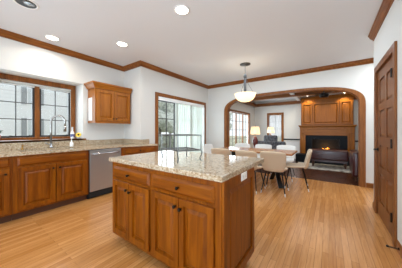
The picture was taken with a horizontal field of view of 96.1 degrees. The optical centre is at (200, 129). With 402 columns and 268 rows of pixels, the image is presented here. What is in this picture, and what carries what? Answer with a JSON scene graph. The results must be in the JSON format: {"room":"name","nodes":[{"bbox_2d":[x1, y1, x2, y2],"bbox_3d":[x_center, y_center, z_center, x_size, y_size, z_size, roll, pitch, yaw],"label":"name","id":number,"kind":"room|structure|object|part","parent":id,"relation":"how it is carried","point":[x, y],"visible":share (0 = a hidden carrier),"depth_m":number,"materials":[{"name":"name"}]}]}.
{"room":"kitchen","nodes":[
{"label":"kitchen","id":0,"kind":"room"},
{"bbox_2d":[0,37,123,139],"bbox_3d":[-3.716,-0.140,2.141,0.440,2.740,6.000,0,0,35],"label":"wall","id":1,"kind":"structure","parent":0,"point":[17,58],"depth_m":3.50,"materials":[{"name":"white paint"}]},
{"bbox_2d":[0,73,75,139],"bbox_3d":[-3.024,-0.380,3.357,0.145,1.100,1.185,0,0,35],"label":"window","id":2,"kind":"structure","parent":1,"relation":"in","point":[36,85],"depth_m":3.34,"materials":[{"name":"brown wood"}]},
{"bbox_3d":[-3.215,-0.355,3.134,0.050,0.970,0.480,0,0,35],"label":"sash","id":3,"kind":"part","parent":2,"relation":"part of","materials":[{"name":"grey"}]},
{"bbox_2d":[0,79,70,92],"bbox_3d":[-2.996,-0.805,3.322,0.050,0.070,1.030,0,0,35],"label":"roller shade","id":4,"kind":"object","parent":2,"relation":"attached to","point":[34,85],"depth_m":3.30,"materials":[{"name":"white fabric"}]},
{"bbox_3d":[-2.896,-0.355,3.585,0.050,0.970,0.495,0,0,35],"label":"sash","id":5,"kind":"part","parent":2,"relation":"part of","materials":[{"name":"grey"}]},
{"bbox_2d":[0,138,85,142],"bbox_3d":[-2.877,0.185,3.213,0.370,0.028,1.276,0,0,35],"label":"window sill","id":6,"kind":"structure","parent":1,"relation":"attached to","point":[62,138],"depth_m":3.10,"materials":[{"name":"brown wood"}]},
{"bbox_2d":[70,127,74,138],"bbox_3d":[-2.530,0.055,3.556,0.070,0.230,0.070,0,0,35],"label":"soap bottle","id":7,"kind":"object","parent":6,"relation":"on","point":[72,134],"visible":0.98,"depth_m":3.54,"materials":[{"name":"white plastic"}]},
{"bbox_2d":[0,139,148,150],"bbox_3d":[-2.369,0.255,3.080,0.670,0.110,3.130,0,0,35],"label":"backsplash","id":8,"kind":"structure","parent":1,"relation":"attached to","point":[28,145],"depth_m":3.37,"materials":[{"name":"stone"}]},
{"bbox_2d":[84,81,131,123],"bbox_3d":[-1.970,-0.540,3.888,0.388,0.800,0.850,0,0,35],"label":"upper cabinet","id":9,"kind":"object","parent":1,"relation":"attached to","point":[110,103],"visible":1,"depth_m":3.74,"materials":[{"name":"brown wood"}]},
{"bbox_2d":[88,98,91,120],"bbox_3d":[-2.241,-0.420,3.653,0.160,0.460,0.005,0,0,35],"label":"list","id":10,"kind":"object","parent":9,"relation":"attached to","point":[89,99],"visible":1,"depth_m":3.65,"materials":[{"name":"white paper"}]},
{"bbox_3d":[-1.950,-0.497,3.698,0.023,0.625,0.362,0,0,35],"label":"door","id":11,"kind":"part","parent":9,"relation":"part of","materials":[{"name":"brown wood"}]},
{"bbox_3d":[-1.970,-0.885,3.888,0.388,0.110,0.850,0,0,35],"label":"cabinet crown","id":12,"kind":"part","parent":9,"relation":"part of","materials":[{"name":"brown wood"}]},
{"bbox_3d":[-1.977,-0.152,3.942,0.312,0.025,0.770,0,0,35],"label":"light rail","id":13,"kind":"part","parent":9,"relation":"part of","materials":[{"name":"brown wood"}]},
{"bbox_3d":[-1.738,-0.497,3.998,0.023,0.625,0.362,0,0,35],"label":"door","id":14,"kind":"part","parent":9,"relation":"part of","materials":[{"name":"brown wood"}]},
{"bbox_2d":[0,28,373,88],"bbox_3d":[-1.145,-1.461,3.415,10.279,0.098,4.270,0,0,-21],"label":"trim","id":15,"kind":"structure","parent":1,"relation":"attached to","point":[3,33],"depth_m":4.07,"materials":[{"name":"brown wood"}]},
{"bbox_2d":[124,67,137,138],"bbox_3d":[-1.615,-0.140,4.268,0.530,2.740,0.100,0,0,35],"label":"wall","id":16,"kind":"structure","parent":0,"point":[130,76],"depth_m":4.19,"materials":[{"name":"white paint"}]},
{"bbox_2d":[138,66,207,143],"bbox_3d":[-0.593,-0.140,5.150,0.120,2.740,2.720,0,0,35],"label":"wall","id":17,"kind":"structure","parent":0,"point":[150,82],"depth_m":4.29,"materials":[{"name":"white paint"}]},
{"bbox_2d":[155,92,205,151],"bbox_3d":[-0.516,0.158,5.242,0.140,2.145,2.170,0,0,35],"label":"door","id":18,"kind":"structure","parent":17,"relation":"in","point":[157,94],"depth_m":4.74,"materials":[{"name":"brown wood"}]},
{"bbox_3d":[-0.912,0.203,4.751,0.040,2.015,0.700,0,0,35],"label":"sliding panel","id":19,"kind":"part","parent":18,"relation":"part of","materials":[{"name":"grey"}]},
{"bbox_2d":[158,96,204,152],"bbox_3d":[-0.477,0.179,5.214,0.085,2.002,1.960,0,0,35],"label":"vertical blind","id":20,"kind":"object","parent":17,"relation":"attached to","point":[189,117],"visible":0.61,"depth_m":5.40,"materials":[{"name":"white fabric"}]},
{"bbox_2d":[0,0,382,84],"bbox_3d":[-0.372,-1.560,1.464,6.100,0.100,8.760,0,0,35],"label":"ceiling","id":21,"kind":"structure","parent":0,"point":[208,45],"depth_m":2.74,"materials":[{"name":"white paint"}]},
{"bbox_2d":[13,0,38,9],"bbox_3d":[-2.082,-1.502,2.148,0.236,0.013,0.236,0,0,35],"label":"recessed light","id":22,"kind":"object","parent":21,"relation":"in","point":[29,4],"visible":1,"depth_m":2.16,"materials":[{"name":"white plastic"}]},
{"bbox_2d":[44,35,59,40],"bbox_3d":[-2.436,-1.506,2.962,0.202,0.007,0.202,0,0,35],"label":"recessed light","id":23,"kind":"object","parent":21,"relation":"in","point":[50,37],"visible":1,"depth_m":2.94,"materials":[{"name":"white plastic"}]},
{"bbox_2d":[116,41,127,46],"bbox_3d":[-1.385,-1.506,3.174,0.202,0.007,0.202,0,0,35],"label":"recessed light","id":24,"kind":"object","parent":21,"relation":"in","point":[119,43],"visible":1,"depth_m":3.18,"materials":[{"name":"white plastic"}]},
{"bbox_2d":[174,5,189,14],"bbox_3d":[-0.240,-1.506,2.274,0.202,0.007,0.202,0,0,35],"label":"recessed light","id":25,"kind":"object","parent":21,"relation":"in","point":[179,9],"visible":1,"depth_m":2.26,"materials":[{"name":"white plastic"}]},
{"bbox_2d":[234,62,255,102],"bbox_3d":[1.013,-1.060,4.147,0.490,0.900,0.490,0,0,35],"label":"pendant light","id":26,"kind":"object","parent":21,"relation":"hanging from","point":[244,96],"visible":1,"depth_m":4.04,"materials":[{"name":"white glass"}]},
{"bbox_3d":[1.013,-1.120,4.147,0.076,0.700,0.074,0,0,35],"label":"rod","id":27,"kind":"part","parent":26,"relation":"part of","materials":[{"name":"grey metal"}]},
{"bbox_3d":[1.013,-0.735,4.147,0.490,0.190,0.490,0,0,35],"label":"lamp shade","id":28,"kind":"part","parent":26,"relation":"part of","materials":[{"name":"white glass"}]},
{"bbox_2d":[0,159,401,267],"bbox_3d":[0.487,1.280,3.025,7.100,0.100,12.300,0,0,35],"label":"floor","id":29,"kind":"structure","parent":0,"point":[329,225],"depth_m":2.15,"materials":[{"name":"brown wood"}]},
{"bbox_2d":[0,156,12,223],"bbox_3d":[-2.997,0.790,2.192,0.656,0.880,0.914,0,0,35],"label":"base cabinet","id":30,"kind":"object","parent":29,"relation":"on","point":[6,163],"visible":1,"depth_m":2.35,"materials":[{"name":"brown wood"}]},
{"bbox_3d":[-2.766,0.432,2.029,0.020,0.115,0.855,0,0,35],"label":"drawer","id":31,"kind":"part","parent":30,"relation":"part of","materials":[{"name":"brown wood"}]},
{"bbox_3d":[-2.641,0.805,2.204,0.023,0.580,0.425,0,0,35],"label":"door","id":32,"kind":"part","parent":30,"relation":"part of","materials":[{"name":"brown wood"}]},
{"bbox_2d":[0,139,157,156],"bbox_3d":[-2.258,0.274,3.014,0.928,0.148,3.150,0,0,35],"label":"countertop","id":33,"kind":"structure","parent":30,"relation":"on","point":[30,148],"depth_m":3.20,"materials":[{"name":"stone"}]},
{"bbox_2d":[45,115,66,147],"bbox_3d":[-2.542,0.022,3.172,0.294,0.575,0.095,0,0,-33],"label":"faucet","id":34,"kind":"object","parent":33,"relation":"on","point":[62,117],"visible":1,"depth_m":3.14,"materials":[{"name":"silver metal"}]},
{"bbox_3d":[-2.518,0.002,3.184,0.232,0.536,0.032,0,0,-21],"label":"spout","id":35,"kind":"part","parent":34,"relation":"part of","materials":[{"name":"silver metal"}]},
{"bbox_2d":[11,150,87,220],"bbox_3d":[-2.463,0.790,2.945,0.656,0.880,0.928,0,0,35],"label":"base cabinet","id":36,"kind":"object","parent":29,"relation":"on","point":[41,182],"visible":0.91,"depth_m":2.71,"materials":[{"name":"brown wood"}]},
{"bbox_3d":[-2.355,0.805,2.608,0.023,0.580,0.415,0,0,35],"label":"door","id":37,"kind":"part","parent":36,"relation":"part of","materials":[{"name":"brown wood"}]},
{"bbox_3d":[-2.230,0.432,2.786,0.020,0.115,0.850,0,0,35],"label":"false drawer","id":38,"kind":"part","parent":36,"relation":"part of","materials":[{"name":"brown wood"}]},
{"bbox_3d":[-2.106,0.805,2.958,0.023,0.580,0.425,0,0,35],"label":"door","id":39,"kind":"part","parent":36,"relation":"part of","materials":[{"name":"brown wood"}]},
{"bbox_2d":[87,148,120,198],"bbox_3d":[-1.991,0.794,3.556,0.621,0.872,0.600,0,0,35],"label":"dishwasher","id":40,"kind":"object","parent":29,"relation":"on","point":[100,169],"visible":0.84,"depth_m":3.32,"materials":[{"name":"silver metal"}]},
{"bbox_3d":[-1.815,1.149,3.433,0.030,0.103,0.583,0,0,35],"label":"kick panel","id":41,"kind":"part","parent":40,"relation":"part of","materials":[{"name":"black"}]},
{"bbox_3d":[-1.760,0.430,3.396,0.060,0.021,0.508,0,0,35],"label":"handle","id":42,"kind":"part","parent":40,"relation":"part of","materials":[{"name":"silver metal"}]},
{"bbox_2d":[119,146,155,155],"bbox_3d":[-1.556,0.790,4.018,0.896,0.880,0.640,0,0,35],"label":"base cabinet","id":43,"kind":"object","parent":29,"relation":"on","point":[139,149],"visible":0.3,"depth_m":3.82,"materials":[{"name":"brown wood"}]},
{"bbox_3d":[-1.298,0.432,3.854,0.606,0.115,0.020,0,0,-29],"label":"drawer","id":44,"kind":"part","parent":43,"relation":"part of","materials":[{"name":"brown wood"}]},
{"bbox_2d":[109,150,263,267],"bbox_3d":[-0.178,0.767,1.972,1.430,0.924,0.966,0,0,35],"label":"kitchen island","id":45,"kind":"object","parent":29,"relation":"on","point":[191,212],"visible":1,"depth_m":1.50,"materials":[{"name":"brown wood"}]},
{"bbox_3d":[-0.840,0.823,1.904,0.298,0.565,0.023,0,0,35],"label":"door","id":46,"kind":"part","parent":45,"relation":"part of","materials":[{"name":"brown wood"}]},
{"bbox_3d":[-0.715,0.455,1.816,0.603,0.120,0.022,0,0,35],"label":"drawer","id":47,"kind":"part","parent":45,"relation":"part of","materials":[{"name":"brown wood"}]},
{"bbox_3d":[-0.592,0.823,1.728,0.298,0.565,0.023,0,0,35],"label":"door","id":48,"kind":"part","parent":45,"relation":"part of","materials":[{"name":"brown wood"}]},
{"bbox_3d":[-0.306,0.823,1.526,0.320,0.565,0.023,0,0,35],"label":"door","id":49,"kind":"part","parent":45,"relation":"part of","materials":[{"name":"brown wood"}]},
{"bbox_2d":[160,134,202,162],"bbox_3d":[-0.207,0.174,1.837,0.302,0.256,0.367,0,0,-31],"label":"wire stand","id":50,"kind":"object","parent":45,"relation":"on","point":[179,149],"visible":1,"depth_m":1.80,"materials":[{"name":"grey metal"}]},
{"bbox_3d":[-0.173,0.455,1.432,0.647,0.120,0.022,0,0,35],"label":"drawer","id":51,"kind":"part","parent":45,"relation":"part of","materials":[{"name":"brown wood"}]},
{"bbox_3d":[-0.040,0.823,1.337,0.320,0.565,0.023,0,0,35],"label":"door","id":52,"kind":"part","parent":45,"relation":"part of","materials":[{"name":"brown wood"}]},
{"bbox_3d":[0.324,0.748,1.471,0.018,0.795,0.605,0,0,35],"label":"panel","id":53,"kind":"part","parent":45,"relation":"part of","materials":[{"name":"brown wood"}]},
{"bbox_2d":[241,171,246,181],"bbox_3d":[0.360,0.384,1.501,0.006,0.063,0.115,0,0,35],"label":"outlet plate","id":54,"kind":"object","parent":45,"relation":"attached to","point":[243,173],"depth_m":1.50,"materials":[{"name":"white plastic"}]},
{"bbox_2d":[203,144,212,153],"bbox_3d":[0.367,0.818,5.107,0.518,0.829,0.471,0,0,35],"label":"dining chair","id":55,"kind":"object","parent":29,"relation":"on","point":[207,147],"visible":0.25,"depth_m":5.21,"materials":[{"name":"white fabric"}]},
{"bbox_2d":[211,148,229,154],"bbox_3d":[0.535,0.818,4.214,0.471,0.829,0.518,0,0,32],"label":"dining chair","id":56,"kind":"object","parent":29,"relation":"on","point":[222,151],"visible":0.2,"depth_m":3.98,"materials":[{"name":"beige fabric"}]},
{"bbox_2d":[235,143,249,147],"bbox_3d":[1.157,0.818,5.322,0.471,0.829,0.518,0,0,32],"label":"dining chair","id":57,"kind":"object","parent":29,"relation":"on","point":[246,145],"visible":0.13,"depth_m":5.50,"materials":[{"name":"white fabric"}]},
{"bbox_2d":[235,150,265,193],"bbox_3d":[1.020,0.818,3.748,0.471,0.829,0.518,0,0,41],"label":"dining chair","id":58,"kind":"object","parent":29,"relation":"on","point":[244,153],"visible":0.43,"depth_m":3.55,"materials":[{"name":"beige fabric"}]},
{"bbox_3d":[0.906,0.601,3.617,0.492,0.412,0.190,0,0,41],"label":"backrest","id":59,"kind":"part","parent":58,"relation":"part of","materials":[{"name":"beige fabric"}]},
{"bbox_2d":[222,146,297,187],"bbox_3d":[1.301,0.861,4.433,1.800,0.763,0.780,0,0,35],"label":"dining table","id":60,"kind":"object","parent":29,"relation":"on","point":[232,149],"visible":0.56,"depth_m":4.23,"materials":[{"name":"brown wood"}]},
{"bbox_3d":[1.726,0.874,4.169,0.090,0.738,0.759,0,0,6],"label":"leg","id":61,"kind":"part","parent":60,"relation":"part of","materials":[{"name":"black metal"}]},
{"bbox_3d":[1.726,0.874,4.169,0.090,0.738,0.759,0,0,6],"label":"leg","id":62,"kind":"part","parent":60,"relation":"part of","materials":[{"name":"black metal"}]},
{"bbox_2d":[255,144,271,172],"bbox_3d":[1.649,0.818,4.974,0.471,0.829,0.518,0,0,38],"label":"dining chair","id":63,"kind":"object","parent":29,"relation":"on","point":[264,146],"visible":0.23,"depth_m":5.13,"materials":[{"name":"white fabric"}]},
{"bbox_3d":[1.754,0.601,5.111,0.492,0.412,0.190,0,0,38],"label":"backrest","id":64,"kind":"part","parent":63,"relation":"part of","materials":[{"name":"white fabric"}]},
{"bbox_2d":[258,141,285,148],"bbox_3d":[2.601,0.810,6.521,0.990,0.840,0.850,0,0,35],"label":"loveseat","id":65,"kind":"object","parent":29,"relation":"on","point":[274,144],"visible":0.1,"depth_m":6.12,"materials":[{"name":"grey fabric"}]},
{"bbox_2d":[264,135,277,140],"bbox_3d":[2.555,0.435,6.655,0.480,0.477,0.211,0,0,35],"label":"throw pillow","id":66,"kind":"object","parent":65,"relation":"on","point":[266,137],"visible":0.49,"depth_m":6.61,"materials":[{"name":"grey fabric"}]},
{"bbox_2d":[260,151,288,196],"bbox_3d":[1.460,0.818,3.583,0.471,0.829,0.518,0,0,33],"label":"dining chair","id":67,"kind":"object","parent":29,"relation":"on","point":[273,161],"visible":0.99,"depth_m":3.40,"materials":[{"name":"beige fabric"}]},
{"bbox_3d":[1.366,0.601,3.438,0.492,0.412,0.190,0,0,33],"label":"backrest","id":68,"kind":"part","parent":67,"relation":"part of","materials":[{"name":"beige fabric"}]},
{"bbox_2d":[276,145,295,181],"bbox_3d":[2.137,0.818,4.628,0.471,0.829,0.518,0,0,35],"label":"dining chair","id":69,"kind":"object","parent":29,"relation":"on","point":[289,159],"visible":0.41,"depth_m":4.69,"materials":[{"name":"white fabric"}]},
{"bbox_3d":[2.237,0.601,4.769,0.492,0.412,0.190,0,0,35],"label":"backrest","id":70,"kind":"part","parent":69,"relation":"part of","materials":[{"name":"white fabric"}]},
{"bbox_3d":[2.110,0.764,4.590,0.464,0.107,0.438,0,0,35],"label":"seat","id":71,"kind":"part","parent":69,"relation":"part of","materials":[{"name":"white fabric"}]},
{"bbox_2d":[284,149,311,191],"bbox_3d":[2.082,0.818,3.873,0.518,0.829,0.471,0,0,28],"label":"dining chair","id":72,"kind":"object","parent":29,"relation":"on","point":[305,164],"visible":0.95,"depth_m":3.73,"materials":[{"name":"beige fabric"}]},
{"bbox_3d":[2.041,0.764,3.895,0.438,0.107,0.464,0,0,28],"label":"seat","id":73,"kind":"part","parent":72,"relation":"part of","materials":[{"name":"beige fabric"}]},
{"bbox_3d":[2.235,0.601,3.790,0.190,0.412,0.492,0,0,28],"label":"backrest","id":74,"kind":"part","parent":72,"relation":"part of","materials":[{"name":"beige fabric"}]},
{"bbox_2d":[296,153,349,165],"bbox_3d":[4.570,1.080,6.640,1.905,0.300,0.420,0,0,35],"label":"hearth","id":75,"kind":"object","parent":29,"relation":"on","point":[300,157],"visible":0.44,"depth_m":6.72,"materials":[{"name":"black stone"}]},
{"bbox_2d":[298,162,350,172],"bbox_3d":[4.292,1.224,5.845,2.150,0.012,1.100,0,0,35],"label":"rug","id":76,"kind":"object","parent":29,"relation":"on","point":[337,168],"visible":0.43,"depth_m":5.87,"materials":[{"name":"grey fabric"}]},
{"bbox_2d":[311,148,348,168],"bbox_3d":[4.239,0.934,6.004,1.020,0.568,0.500,0,0,35],"label":"leather ottoman","id":77,"kind":"object","parent":76,"relation":"on","point":[322,155],"visible":0.91,"depth_m":5.79,"materials":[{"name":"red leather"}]},
{"bbox_3d":[4.239,1.010,6.004,0.940,0.060,0.440,0,0,35],"label":"frame","id":78,"kind":"part","parent":77,"relation":"part of","materials":[{"name":"brown wood"}]},
{"bbox_2d":[311,148,348,161],"bbox_3d":[4.239,0.820,6.004,1.020,0.340,0.500,0,0,35],"label":"seat cushion","id":79,"kind":"object","parent":77,"relation":"on","point":[322,155],"depth_m":5.80,"materials":[{"name":"red leather"}]},
{"bbox_2d":[298,93,356,155],"bbox_3d":[4.780,-0.048,6.937,1.805,2.555,0.348,0,0,35],"label":"fireplace","id":80,"kind":"object","parent":29,"relation":"on","point":[326,123],"visible":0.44,"depth_m":6.85,"materials":[{"name":"brown wood"}]},
{"bbox_3d":[4.243,-0.635,7.239,0.360,0.830,0.040,0,0,35],"label":"wood panel","id":81,"kind":"part","parent":80,"relation":"part of","materials":[{"name":"brown wood"}]},
{"bbox_3d":[4.743,-0.635,6.885,0.825,0.830,0.040,0,0,35],"label":"wood panel","id":82,"kind":"part","parent":80,"relation":"part of","materials":[{"name":"brown wood"}]},
{"bbox_3d":[4.804,-1.225,6.971,1.725,0.050,0.250,0,0,35],"label":"overmantel crown","id":83,"kind":"part","parent":80,"relation":"part of","materials":[{"name":"brown wood"}]},
{"bbox_2d":[298,125,356,127],"bbox_3d":[4.778,-0.142,6.934,1.805,0.085,0.340,0,0,35],"label":"mantel shelf","id":84,"kind":"object","parent":80,"relation":"attached to","point":[301,126],"depth_m":6.78,"materials":[{"name":"brown wood"}]},
{"bbox_3d":[5.243,-0.635,6.531,0.360,0.830,0.040,0,0,35],"label":"wood panel","id":85,"kind":"part","parent":80,"relation":"part of","materials":[{"name":"brown wood"}]},
{"bbox_2d":[350,150,357,180],"bbox_3d":[4.249,0.770,4.392,0.940,0.920,0.880,0,0,35],"label":"armchair","id":86,"kind":"object","parent":29,"relation":"on","point":[353,153],"visible":0.26,"depth_m":4.32,"materials":[{"name":"red leather"}]},
{"bbox_3d":[1.769,0.930,5.891,0.410,0.600,0.410,0,0,35],"label":"side table","id":87,"kind":"object","parent":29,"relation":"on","visible":0},
{"bbox_2d":[250,126,259,147],"bbox_3d":[1.769,0.237,5.891,0.314,0.783,0.314,0,0,35],"label":"table lamp","id":88,"kind":"object","parent":87,"relation":"on","point":[255,130],"visible":0.81,"depth_m":5.81,"materials":[{"name":"beige fabric"}]},
{"bbox_3d":[1.769,0.015,5.891,0.314,0.254,0.314,0,0,35],"label":"lamp shade","id":89,"kind":"part","parent":88,"relation":"part of","materials":[{"name":"beige fabric"}]},
{"bbox_3d":[2.828,0.900,7.334,0.410,0.660,0.410,0,0,35],"label":"side table","id":90,"kind":"object","parent":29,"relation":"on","visible":0},
{"bbox_2d":[267,126,273,134],"bbox_3d":[2.828,0.207,7.334,0.290,0.724,0.290,0,0,35],"label":"table lamp","id":91,"kind":"object","parent":90,"relation":"on","point":[270,129],"visible":0.59,"depth_m":7.23,"materials":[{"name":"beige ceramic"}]},
{"bbox_3d":[2.828,0.002,7.334,0.290,0.235,0.290,0,0,35],"label":"lamp shade","id":92,"kind":"part","parent":91,"relation":"part of","materials":[{"name":"beige fabric"}]},
{"bbox_2d":[230,101,254,154],"bbox_3d":[1.609,-0.050,7.413,0.120,2.560,3.240,0,0,35],"label":"wall","id":93,"kind":"structure","parent":0,"point":[238,106],"depth_m":8.14,"materials":[{"name":"white paint"}]},
{"bbox_2d":[229,109,249,146],"bbox_3d":[1.567,-0.005,7.271,0.065,1.500,2.150,0,0,35],"label":"window","id":94,"kind":"structure","parent":93,"relation":"in","point":[236,112],"depth_m":7.27,"materials":[{"name":"brown wood"}]},
{"bbox_3d":[1.168,-0.005,6.737,0.030,1.350,0.667,0,0,35],"label":"sash","id":95,"kind":"part","parent":94,"relation":"part of","materials":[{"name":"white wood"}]},
{"bbox_3d":[1.553,-0.005,7.281,0.030,1.350,0.667,0,0,35],"label":"sash","id":96,"kind":"part","parent":94,"relation":"part of","materials":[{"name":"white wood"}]},
{"bbox_3d":[1.938,-0.005,7.825,0.030,1.350,0.667,0,0,35],"label":"sash","id":97,"kind":"part","parent":94,"relation":"part of","materials":[{"name":"white wood"}]},
{"bbox_2d":[208,63,373,183],"bbox_3d":[2.437,-0.140,4.756,5.520,2.740,0.140,0,0,35],"label":"wall","id":98,"kind":"structure","parent":0,"point":[360,78],"depth_m":4.48,"materials":[{"name":"white paint"}]},
{"bbox_2d":[224,87,365,186],"bbox_3d":[2.191,0.090,4.931,3.412,2.280,0.184,0,0,35],"label":"trim","id":99,"kind":"structure","parent":98,"relation":"attached to","point":[360,95],"depth_m":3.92,"materials":[{"name":"brown wood"}]},
{"bbox_2d":[366,183,373,187],"bbox_3d":[3.992,1.180,3.561,1.100,0.100,0.014,0,0,35],"label":"baseboard","id":100,"kind":"structure","parent":98,"relation":"attached to","point":[368,185],"depth_m":3.84,"materials":[{"name":"brown wood"}]},
{"bbox_2d":[253,92,342,101],"bbox_3d":[3.669,-1.380,6.047,5.200,0.100,3.390,0,0,35],"label":"ceiling","id":101,"kind":"structure","parent":0,"point":[341,92],"depth_m":7.88,"materials":[{"name":"white paint"}]},
{"bbox_2d":[290,93,300,100],"bbox_3d":[3.972,-1.270,5.679,2.080,0.120,3.140,0,0,35],"label":"beams","id":102,"kind":"structure","parent":101,"relation":"attached to","point":[296,98],"depth_m":6.94,"materials":[{"name":"white paint"}]},
{"bbox_2d":[239,91,356,106],"bbox_3d":[3.662,-1.215,5.960,4.910,0.230,3.240,0,0,35],"label":"beams","id":103,"kind":"structure","parent":101,"relation":"attached to","point":[300,93],"depth_m":6.86,"materials":[{"name":"brown wood"}]},
{"bbox_2d":[303,91,344,97],"bbox_3d":[3.627,-1.139,5.315,1.170,0.379,1.136,0,0,35],"label":"ceiling fan","id":104,"kind":"object","parent":101,"relation":"hanging from","point":[321,95],"visible":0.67,"depth_m":5.22,"materials":[{"name":"brown wood"}]},
{"bbox_2d":[255,99,357,155],"bbox_3d":[4.625,-0.050,7.337,5.130,2.560,0.120,0,0,35],"label":"wall","id":105,"kind":"structure","parent":0,"point":[292,113],"depth_m":7.87,"materials":[{"name":"white paint"}]},
{"bbox_2d":[267,112,283,141],"bbox_3d":[3.361,-0.050,8.173,0.710,1.450,0.065,0,0,35],"label":"window","id":106,"kind":"structure","parent":105,"relation":"in","point":[281,113],"depth_m":8.06,"materials":[{"name":"brown wood"}]},
{"bbox_2d":[286,142,298,158],"bbox_3d":[4.598,0.870,7.273,4.900,0.720,0.015,0,0,35],"label":"wainscoting","id":107,"kind":"structure","parent":105,"relation":"attached to","point":[296,144],"depth_m":7.69,"materials":[{"name":"white paint"}]},
{"bbox_2d":[374,0,401,244],"bbox_3d":[0.675,-0.140,-0.154,0.120,2.740,7.330,0,0,35],"label":"wall","id":108,"kind":"structure","parent":0,"point":[390,31],"depth_m":1.87,"materials":[{"name":"white paint"}]},
{"bbox_2d":[368,0,393,40],"bbox_3d":[0.628,-1.461,-0.058,0.068,0.098,7.230,0,0,35],"label":"trim","id":109,"kind":"structure","parent":108,"relation":"attached to","point":[385,6],"depth_m":2.34,"materials":[{"name":"brown wood"}]},
{"bbox_2d":[373,41,396,246],"bbox_3d":[2.368,0.150,2.287,0.179,2.160,1.050,0,0,35],"label":"door","id":110,"kind":"structure","parent":108,"relation":"in","point":[385,72],"depth_m":2.25,"materials":[{"name":"brown wood"}]},
{"bbox_2d":[396,240,401,258],"bbox_3d":[0.291,1.180,-0.580,0.014,0.100,5.990,0,0,35],"label":"baseboard","id":111,"kind":"structure","parent":108,"relation":"attached to","point":[398,244],"depth_m":1.78,"materials":[{"name":"brown wood"}]},
{"bbox_3d":[-1.595,1.300,7.378,4.070,0.100,5.000,0,0,35],"label":"floor","id":112,"kind":"structure","parent":0,"visible":0},
{"bbox_2d":[158,133,170,150],"bbox_3d":[-3.182,0.715,8.502,0.100,1.070,5.000,0,0,35],"label":"deck railing","id":113,"kind":"object","parent":112,"relation":"on","point":[169,133],"visible":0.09,"depth_m":10.31,"materials":[{"name":"grey metal"}]},
{"label":"outside","id":114,"kind":"structure","parent":0,"visible":0},
{"bbox_2d":[161,135,280,150],"bbox_3d":[-20.542,1.780,26.797,55.500,0.100,80.000,0,0,35],"label":"ground","id":115,"kind":"structure","parent":114,"point":[279,138],"depth_m":29.77,"materials":[{"name":"beige"}]},
{"bbox_2d":[0,84,66,137],"bbox_3d":[-14.750,-1.695,10.750,5.500,6.850,17.500,0,0,35],"label":"neighbor house","id":116,"kind":"structure","parent":115,"relation":"on","point":[7,92],"depth_m":11.71,"materials":[{"name":"white"}]},
{"bbox_2d":[21,87,26,103],"bbox_3d":[-11.401,-2.220,11.638,0.060,1.100,0.240,0,0,35],"label":"shutter","id":117,"kind":"object","parent":116,"relation":"hanging from","point":[23,89],"depth_m":11.60,"materials":[{"name":"grey"}]},
{"bbox_2d":[21,118,26,135],"bbox_3d":[-11.401,-0.170,11.638,0.060,1.200,0.240,0,0,35],"label":"shutter","id":118,"kind":"object","parent":116,"relation":"hanging from","point":[23,122],"depth_m":11.62,"materials":[{"name":"grey"}]},
{"bbox_3d":[-11.137,-2.220,11.990,0.005,0.980,0.480,0,0,35],"label":"pane","id":119,"kind":"part","parent":116,"relation":"part of","materials":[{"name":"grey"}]},
{"bbox_3d":[-11.137,-0.170,11.990,0.005,1.080,0.480,0,0,35],"label":"pane","id":120,"kind":"part","parent":116,"relation":"part of","materials":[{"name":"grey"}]},
{"bbox_2d":[41,89,43,105],"bbox_3d":[-10.898,-2.220,12.348,0.060,1.100,0.220,0,0,35],"label":"shutter","id":121,"kind":"object","parent":116,"relation":"hanging from","point":[42,91],"depth_m":12.37,"materials":[{"name":"grey"}]},
{"bbox_2d":[41,119,43,134],"bbox_3d":[-10.898,-0.170,12.348,0.060,1.200,0.220,0,0,35],"label":"shutter","id":122,"kind":"object","parent":116,"relation":"hanging from","point":[42,120],"depth_m":12.37,"materials":[{"name":"grey"}]},
{"bbox_2d":[158,101,172,133],"bbox_3d":[-4.107,-1.355,18.254,4.743,6.183,5.667,0,0,35],"label":"tree","id":123,"kind":"object","parent":115,"relation":"on","point":[161,105],"visible":0.27,"depth_m":16.71,"materials":[{"name":"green plant"}]},
{"bbox_2d":[158,135,172,149],"bbox_3d":[-2.463,1.016,15.549,1.353,1.388,13.500,0,0,35],"label":"hedge","id":124,"kind":"object","parent":115,"relation":"on","point":[158,135],"visible":0.07,"depth_m":14.21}
]}

